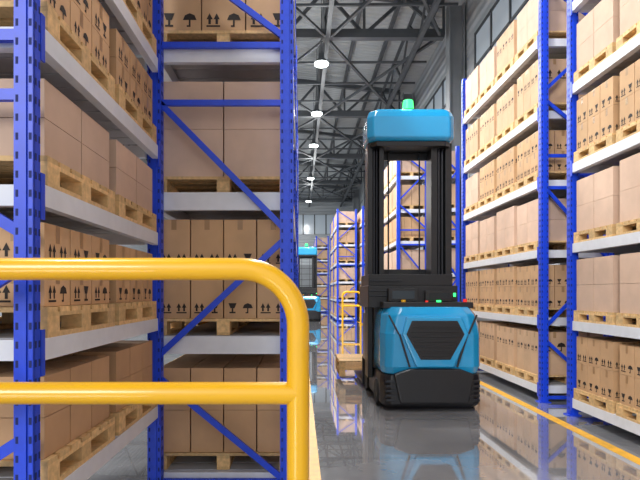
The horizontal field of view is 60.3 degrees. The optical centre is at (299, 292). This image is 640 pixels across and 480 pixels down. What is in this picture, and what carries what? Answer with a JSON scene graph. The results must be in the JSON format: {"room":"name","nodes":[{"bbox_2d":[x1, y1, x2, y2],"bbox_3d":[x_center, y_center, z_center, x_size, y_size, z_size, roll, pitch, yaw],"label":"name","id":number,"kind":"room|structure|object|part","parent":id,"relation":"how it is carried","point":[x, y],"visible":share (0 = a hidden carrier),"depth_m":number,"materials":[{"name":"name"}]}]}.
{"room":"warehouse","nodes":[
{"label":"warehouse","id":0,"kind":"room"},
{"bbox_2d":[0,159,146,316],"bbox_3d":[-14.100,-5.300,24.000,0.200,13.600,58.000,0,0,0],"label":"wall","id":1,"kind":"structure","parent":0,"point":[143,248],"depth_m":47.68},
{"bbox_2d":[164,186,352,308],"bbox_3d":[-4.200,-5.300,53.100,19.600,13.600,0.200,0,0,0],"label":"wall","id":2,"kind":"structure","parent":0,"point":[316,208],"depth_m":52.99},
{"bbox_2d":[300,265,323,296],"bbox_3d":[0.800,-0.600,52.953,3.200,4.200,0.085,0,0,0],"label":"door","id":3,"kind":"structure","parent":2,"relation":"in","point":[305,270],"depth_m":52.94,"materials":[{"name":"grey metal"}]},
{"bbox_2d":[298,215,334,233],"bbox_3d":[0.300,-6.600,52.947,6.700,1.900,0.095,0,0,0],"label":"window","id":4,"kind":"structure","parent":2,"relation":"in","point":[307,224],"depth_m":52.95,"materials":[{"name":"glass"}]},
{"bbox_2d":[135,0,462,191],"bbox_3d":[-4.200,-10.856,24.000,19.600,2.356,58.000,0,0,0],"label":"ceiling","id":5,"kind":"structure","parent":0,"point":[363,50],"depth_m":24.28,"materials":[{"name":"grey metal"}]},
{"bbox_2d":[146,0,457,206],"bbox_3d":[-4.486,-9.941,23.950,18.451,3.423,57.500,0,0,0],"label":"roof trusses","id":6,"kind":"object","parent":5,"relation":"attached to","point":[326,33],"visible":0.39,"depth_m":21.97,"materials":[{"name":"metal"}]},
{"bbox_2d":[306,168,310,201],"bbox_3d":[0.700,-8.834,45.000,0.520,2.747,0.520,0,0,0],"label":"pendant lamp","id":7,"kind":"object","parent":5,"relation":"hanging from","point":[308,197],"visible":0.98,"depth_m":44.99,"materials":[{"name":"metal"}]},
{"bbox_2d":[307,173,313,179],"bbox_3d":[0.700,-8.834,36.000,0.520,2.747,0.520,0,0,0],"label":"pendant lamp","id":8,"kind":"object","parent":5,"relation":"hanging from","point":[310,177],"visible":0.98,"depth_m":35.88,"materials":[{"name":"metal"}]},
{"bbox_2d":[309,139,318,147],"bbox_3d":[0.700,-8.834,28.000,0.520,2.747,0.520,0,0,0],"label":"pendant lamp","id":9,"kind":"object","parent":5,"relation":"hanging from","point":[313,144],"visible":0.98,"depth_m":27.90,"materials":[{"name":"metal"}]},
{"bbox_2d":[311,49,322,115],"bbox_3d":[0.700,-8.834,23.000,0.520,2.747,0.520,0,0,0],"label":"pendant lamp","id":10,"kind":"object","parent":5,"relation":"hanging from","point":[316,112],"visible":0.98,"depth_m":22.99,"materials":[{"name":"metal"}]},
{"bbox_2d":[311,111,321,115],"bbox_3d":[0.700,-7.490,23.000,0.440,0.060,0.440,0,0,0],"label":"diffuser","id":11,"kind":"object","parent":10,"relation":"attached to","point":[314,113],"depth_m":22.88,"materials":[{"name":"white plastic"}]},
{"bbox_2d":[314,0,328,67],"bbox_3d":[0.700,-8.834,18.000,0.520,2.747,0.520,0,0,0],"label":"pendant lamp","id":12,"kind":"object","parent":5,"relation":"hanging from","point":[321,62],"visible":1,"depth_m":17.94,"materials":[{"name":"metal"}]},
{"bbox_2d":[315,60,327,67],"bbox_3d":[0.700,-7.490,18.000,0.440,0.060,0.440,0,0,0],"label":"diffuser","id":13,"kind":"object","parent":12,"relation":"attached to","point":[318,63],"depth_m":17.90,"materials":[{"name":"white plastic"}]},
{"bbox_2d":[87,309,639,479],"bbox_3d":[-4.200,1.599,22.500,19.600,0.202,61.000,0,0,0],"label":"floor","id":14,"kind":"structure","parent":0,"point":[359,438],"depth_m":5.71,"materials":[{"name":"concrete"}]},
{"bbox_2d":[0,0,159,479],"bbox_3d":[-1.603,-0.800,3.143,1.155,4.600,1.995,0,0,0],"label":"rack","id":15,"kind":"object","parent":14,"relation":"on","point":[29,54],"visible":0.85,"depth_m":2.29,"materials":[{"name":"metal"}]},
{"bbox_2d":[0,0,156,479],"bbox_3d":[-1.603,-0.845,3.203,1.075,3.370,1.765,0,0,0],"label":"wooden pallets","id":16,"kind":"object","parent":15,"relation":"in","point":[60,464],"visible":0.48,"depth_m":2.80,"materials":[{"name":"brown wood"}]},
{"bbox_2d":[0,0,151,458],"bbox_3d":[-1.602,-1.138,3.202,1.026,3.692,1.716,0,0,0],"label":"cardboard boxes","id":17,"kind":"object","parent":16,"relation":"on","point":[69,136],"visible":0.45,"depth_m":2.82},
{"bbox_2d":[0,258,308,479],"bbox_3d":[-1.504,0.688,1.950,3.193,1.625,0.200,0,0,0],"label":"guard rail","id":18,"kind":"object","parent":14,"relation":"on","point":[293,393],"visible":1,"depth_m":1.91,"materials":[{"name":"yellow metal"}]},
{"bbox_3d":[-1.504,0.355,1.950,2.993,0.080,0.080,0,0,0],"label":"rail","id":19,"kind":"part","parent":18,"relation":"part of","materials":[{"name":"yellow metal"}]},
{"bbox_2d":[147,0,298,479],"bbox_3d":[-0.600,-1.385,10.945,1.160,5.830,13.650,0,0,0],"label":"rack","id":20,"kind":"object","parent":14,"relation":"on","point":[223,62],"visible":0.52,"depth_m":4.20,"materials":[{"name":"blue metal"}]},
{"bbox_2d":[164,30,296,469],"bbox_3d":[-0.600,-0.925,10.945,1.080,4.610,13.300,0,0,0],"label":"wooden pallets","id":21,"kind":"object","parent":20,"relation":"in","point":[225,326],"visible":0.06,"depth_m":4.31,"materials":[{"name":"brown wood"}]},
{"bbox_2d":[164,0,279,451],"bbox_3d":[-0.599,-1.371,10.944,1.032,5.238,13.252,0,0,0],"label":"cardboard boxes","id":22,"kind":"object","parent":21,"relation":"on","point":[246,140],"visible":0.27,"depth_m":4.32},
{"bbox_2d":[298,244,320,319],"bbox_3d":[0.445,-0.635,31.473,1.410,4.270,3.155,0,0,0],"label":"forklift","id":23,"kind":"object","parent":14,"relation":"on","point":[312,300],"visible":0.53,"depth_m":30.60,"materials":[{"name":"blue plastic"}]},
{"bbox_3d":[0.360,-2.340,30.920,1.120,0.580,0.500,0,0,0],"label":"head trim","id":24,"kind":"part","parent":23,"relation":"part of","materials":[{"name":"blue plastic"}]},
{"bbox_2d":[304,299,315,307],"bbox_3d":[0.515,0.595,29.973,0.727,0.490,0.155,0,0,0],"label":"grille","id":25,"kind":"object","parent":23,"relation":"attached to","point":[310,303],"depth_m":29.91,"materials":[{"name":"black plastic"}]},
{"bbox_2d":[316,236,328,312],"bbox_3d":[1.700,-1.425,45.000,1.060,5.850,6.140,0,0,0],"label":"rack","id":26,"kind":"object","parent":14,"relation":"on","point":[327,244],"visible":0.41,"depth_m":42.00,"materials":[{"name":"blue paint"}]},
{"bbox_2d":[315,245,326,309],"bbox_3d":[1.700,-1.190,45.000,0.980,4.940,5.790,0,0,0],"label":"wooden pallets","id":27,"kind":"object","parent":26,"relation":"in","point":[317,245],"visible":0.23,"depth_m":42.93,"materials":[{"name":"brown wood"}]},
{"bbox_2d":[314,238,326,307],"bbox_3d":[1.700,-1.583,45.000,0.930,5.461,5.740,0,0,0],"label":"cardboard boxes","id":28,"kind":"object","parent":27,"relation":"in","point":[323,254],"visible":0.62,"depth_m":42.13},
{"bbox_2d":[330,209,356,321],"bbox_3d":[2.425,-1.425,31.500,1.110,5.850,6.140,0,0,0],"label":"rack","id":29,"kind":"object","parent":14,"relation":"on","point":[338,227],"visible":0.7,"depth_m":28.55,"materials":[{"name":"blue metal"}]},
{"bbox_2d":[331,223,354,317],"bbox_3d":[2.425,-1.190,31.500,1.030,4.940,5.790,0,0,0],"label":"wooden pallets","id":30,"kind":"object","parent":29,"relation":"in","point":[340,261],"visible":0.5,"depth_m":29.21,"materials":[{"name":"brown wood"}]},
{"bbox_2d":[331,211,354,314],"bbox_3d":[2.425,-1.568,31.500,0.980,5.432,5.740,0,0,0],"label":"cardboard boxes","id":31,"kind":"object","parent":30,"relation":"in","point":[349,236],"visible":0.66,"depth_m":28.63},
{"bbox_2d":[342,291,362,324],"bbox_3d":[2.425,0.700,25.800,1.050,1.600,0.200,0,0,0],"label":"guard rail","id":32,"kind":"object","parent":14,"relation":"on","point":[344,292],"visible":0.93,"depth_m":25.76,"materials":[{"name":"yellow metal"}]},
{"bbox_3d":[2.425,0.600,25.800,0.850,0.100,0.100,0,0,0],"label":"rail","id":33,"kind":"part","parent":32,"relation":"part of","materials":[{"name":"yellow metal"}]},
{"bbox_2d":[353,189,358,302],"bbox_3d":[5.080,-3.950,50.000,0.560,10.900,0.540,0,0,0],"label":"steel column","id":34,"kind":"structure","parent":14,"relation":"on","point":[356,194],"depth_m":49.98,"materials":[{"name":"grey metal"}]},
{"bbox_2d":[357,206,364,322],"bbox_3d":[3.600,-1.425,29.000,1.060,5.850,3.140,0,0,0],"label":"rack","id":35,"kind":"object","parent":14,"relation":"on","point":[362,225],"visible":0.23,"depth_m":27.45,"materials":[{"name":"blue metal"}]},
{"bbox_2d":[357,220,364,316],"bbox_3d":[3.600,-1.190,29.000,0.980,4.940,2.790,0,0,0],"label":"wooden pallets","id":36,"kind":"object","parent":35,"relation":"in","point":[360,242],"visible":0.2,"depth_m":28.94,"materials":[{"name":"brown wood"}]},
{"bbox_2d":[357,209,364,314],"bbox_3d":[3.600,-1.576,29.000,0.930,5.447,2.740,0,0,0],"label":"cardboard boxes","id":37,"kind":"object","parent":36,"relation":"in","point":[359,215],"visible":0.14,"depth_m":28.98},
{"bbox_2d":[363,169,364,207],"bbox_3d":[5.080,-3.950,42.000,0.560,10.900,0.540,0,0,0],"label":"steel column","id":38,"kind":"structure","parent":14,"relation":"on","point":[363,169],"depth_m":41.98,"materials":[{"name":"grey metal"}]},
{"bbox_2d":[384,161,425,268],"bbox_3d":[3.375,-1.425,19.500,1.010,5.850,6.140,0,0,0],"label":"rack","id":39,"kind":"object","parent":14,"relation":"on","point":[398,245],"visible":0.22,"depth_m":16.53,"materials":[{"name":"blue metal"}]},
{"bbox_2d":[384,172,424,246],"bbox_3d":[3.375,-1.190,19.500,0.930,4.940,5.790,0,0,0],"label":"wooden pallets","id":40,"kind":"object","parent":39,"relation":"in","point":[401,173],"visible":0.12,"depth_m":16.94,"materials":[{"name":"brown wood"}]},
{"bbox_2d":[384,161,424,268],"bbox_3d":[3.375,-1.570,19.500,0.880,5.436,5.740,0,0,0],"label":"cardboard boxes","id":41,"kind":"object","parent":40,"relation":"in","point":[411,197],"visible":0.29,"depth_m":16.63},
{"bbox_2d":[354,99,479,406],"bbox_3d":[1.635,-0.635,8.473,1.410,4.270,3.155,0,0,0],"label":"forklift","id":42,"kind":"object","parent":14,"relation":"on","point":[421,344],"visible":1,"depth_m":7.60,"materials":[{"name":"black plastic"}]},
{"bbox_2d":[335,354,362,376],"bbox_3d":[1.190,1.267,9.725,1.060,0.264,1.050,0,0,0],"label":"wooden pallet","id":43,"kind":"object","parent":42,"relation":"on","point":[343,362],"visible":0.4,"depth_m":9.53,"materials":[{"name":"brown wood"}]},
{"bbox_2d":[402,99,413,108],"bbox_3d":[1.555,-2.700,7.920,0.168,0.140,0.168,0,0,0],"label":"lamp","id":44,"kind":"object","parent":42,"relation":"on","point":[408,103],"depth_m":7.85,"materials":[{"name":"green plastic"}]},
{"bbox_3d":[1.550,-2.340,7.920,1.120,0.580,0.500,0,0,0],"label":"head trim","id":45,"kind":"part","parent":42,"relation":"part of","materials":[{"name":"blue plastic"}]},
{"bbox_2d":[407,321,463,359],"bbox_3d":[1.705,0.595,6.973,0.727,0.490,0.155,0,0,0],"label":"grille","id":46,"kind":"object","parent":42,"relation":"attached to","point":[426,340],"depth_m":6.91,"materials":[{"name":"black plastic"}]},
{"bbox_2d":[423,146,459,301],"bbox_3d":[4.335,-1.425,16.950,0.830,5.850,1.440,0,0,0],"label":"rack","id":47,"kind":"object","parent":14,"relation":"on","point":[456,176],"visible":0.15,"depth_m":16.25,"materials":[{"name":"blue metal"}]},
{"bbox_2d":[452,170,454,272],"bbox_3d":[4.335,-1.190,16.950,0.750,4.940,1.090,0,0,0],"label":"wooden pallets","id":48,"kind":"object","parent":47,"relation":"in","point":[453,171],"visible":0.05,"depth_m":16.47,"materials":[{"name":"brown wood"}]},
{"bbox_2d":[452,151,454,285],"bbox_3d":[4.335,-1.548,16.950,0.700,5.393,1.040,0,0,0],"label":"cardboard boxes","id":49,"kind":"object","parent":48,"relation":"on","point":[453,152],"visible":0.06,"depth_m":16.43},
{"bbox_2d":[446,2,464,301],"bbox_3d":[5.080,-3.950,18.000,0.560,10.900,0.540,0,0,0],"label":"steel column","id":50,"kind":"structure","parent":14,"relation":"on","point":[455,15],"depth_m":17.98,"materials":[{"name":"grey metal"}]},
{"bbox_2d":[461,0,613,402],"bbox_3d":[3.800,-1.425,9.385,1.060,5.850,3.770,0,0,0],"label":"rack","id":51,"kind":"object","parent":14,"relation":"on","point":[545,48],"visible":0.53,"depth_m":7.99,"materials":[{"name":"blue metal"}]},
{"bbox_2d":[464,31,584,383],"bbox_3d":[3.800,-1.190,9.385,0.980,4.940,3.420,0,0,0],"label":"wooden pallets","id":52,"kind":"object","parent":51,"relation":"in","point":[553,175],"visible":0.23,"depth_m":8.55,"materials":[{"name":"brown wood"}]},
{"bbox_2d":[466,0,602,374],"bbox_3d":[3.799,-1.560,9.384,0.932,5.417,3.372,0,0,0],"label":"cardboard boxes","id":53,"kind":"object","parent":52,"relation":"on","point":[515,344],"visible":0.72,"depth_m":8.57},
{"bbox_2d":[563,0,639,435],"bbox_3d":[3.800,-1.475,3.080,1.060,5.950,7.500,0,0,0],"label":"rack","id":54,"kind":"object","parent":14,"relation":"on","point":[629,53],"visible":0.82,"depth_m":6.64,"materials":[{"name":"white metal"}]},
{"bbox_2d":[574,20,639,423],"bbox_3d":[3.800,-1.190,3.080,0.980,4.940,7.150,0,0,0],"label":"wooden pallets","id":55,"kind":"object","parent":54,"relation":"in","point":[618,319],"visible":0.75,"depth_m":5.90,"materials":[{"name":"brown wood"}]},
{"bbox_2d":[577,0,639,409],"bbox_3d":[3.799,-1.556,3.079,0.932,5.408,7.102,0,0,0],"label":"cardboard boxes","id":56,"kind":"object","parent":55,"relation":"on","point":[608,367],"visible":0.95,"depth_m":5.96},
{"bbox_2d":[358,0,628,336],"bbox_3d":[5.500,-4.200,24.000,0.200,11.400,58.000,0,0,0],"label":"wall","id":57,"kind":"structure","parent":0,"point":[432,76],"depth_m":20.41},
{"bbox_2d":[424,76,445,109],"bbox_3d":[5.362,-6.900,22.000,0.065,2.100,5.680,0,0,0],"label":"window","id":58,"kind":"structure","parent":57,"relation":"in","point":[438,100],"depth_m":21.17,"materials":[{"name":"glass"}]},
{"bbox_2d":[474,0,528,69],"bbox_3d":[5.362,-6.900,14.000,0.065,2.100,5.680,0,0,0],"label":"window","id":59,"kind":"structure","parent":57,"relation":"in","point":[502,13],"depth_m":15.19,"materials":[{"name":"glass"}]}
]}

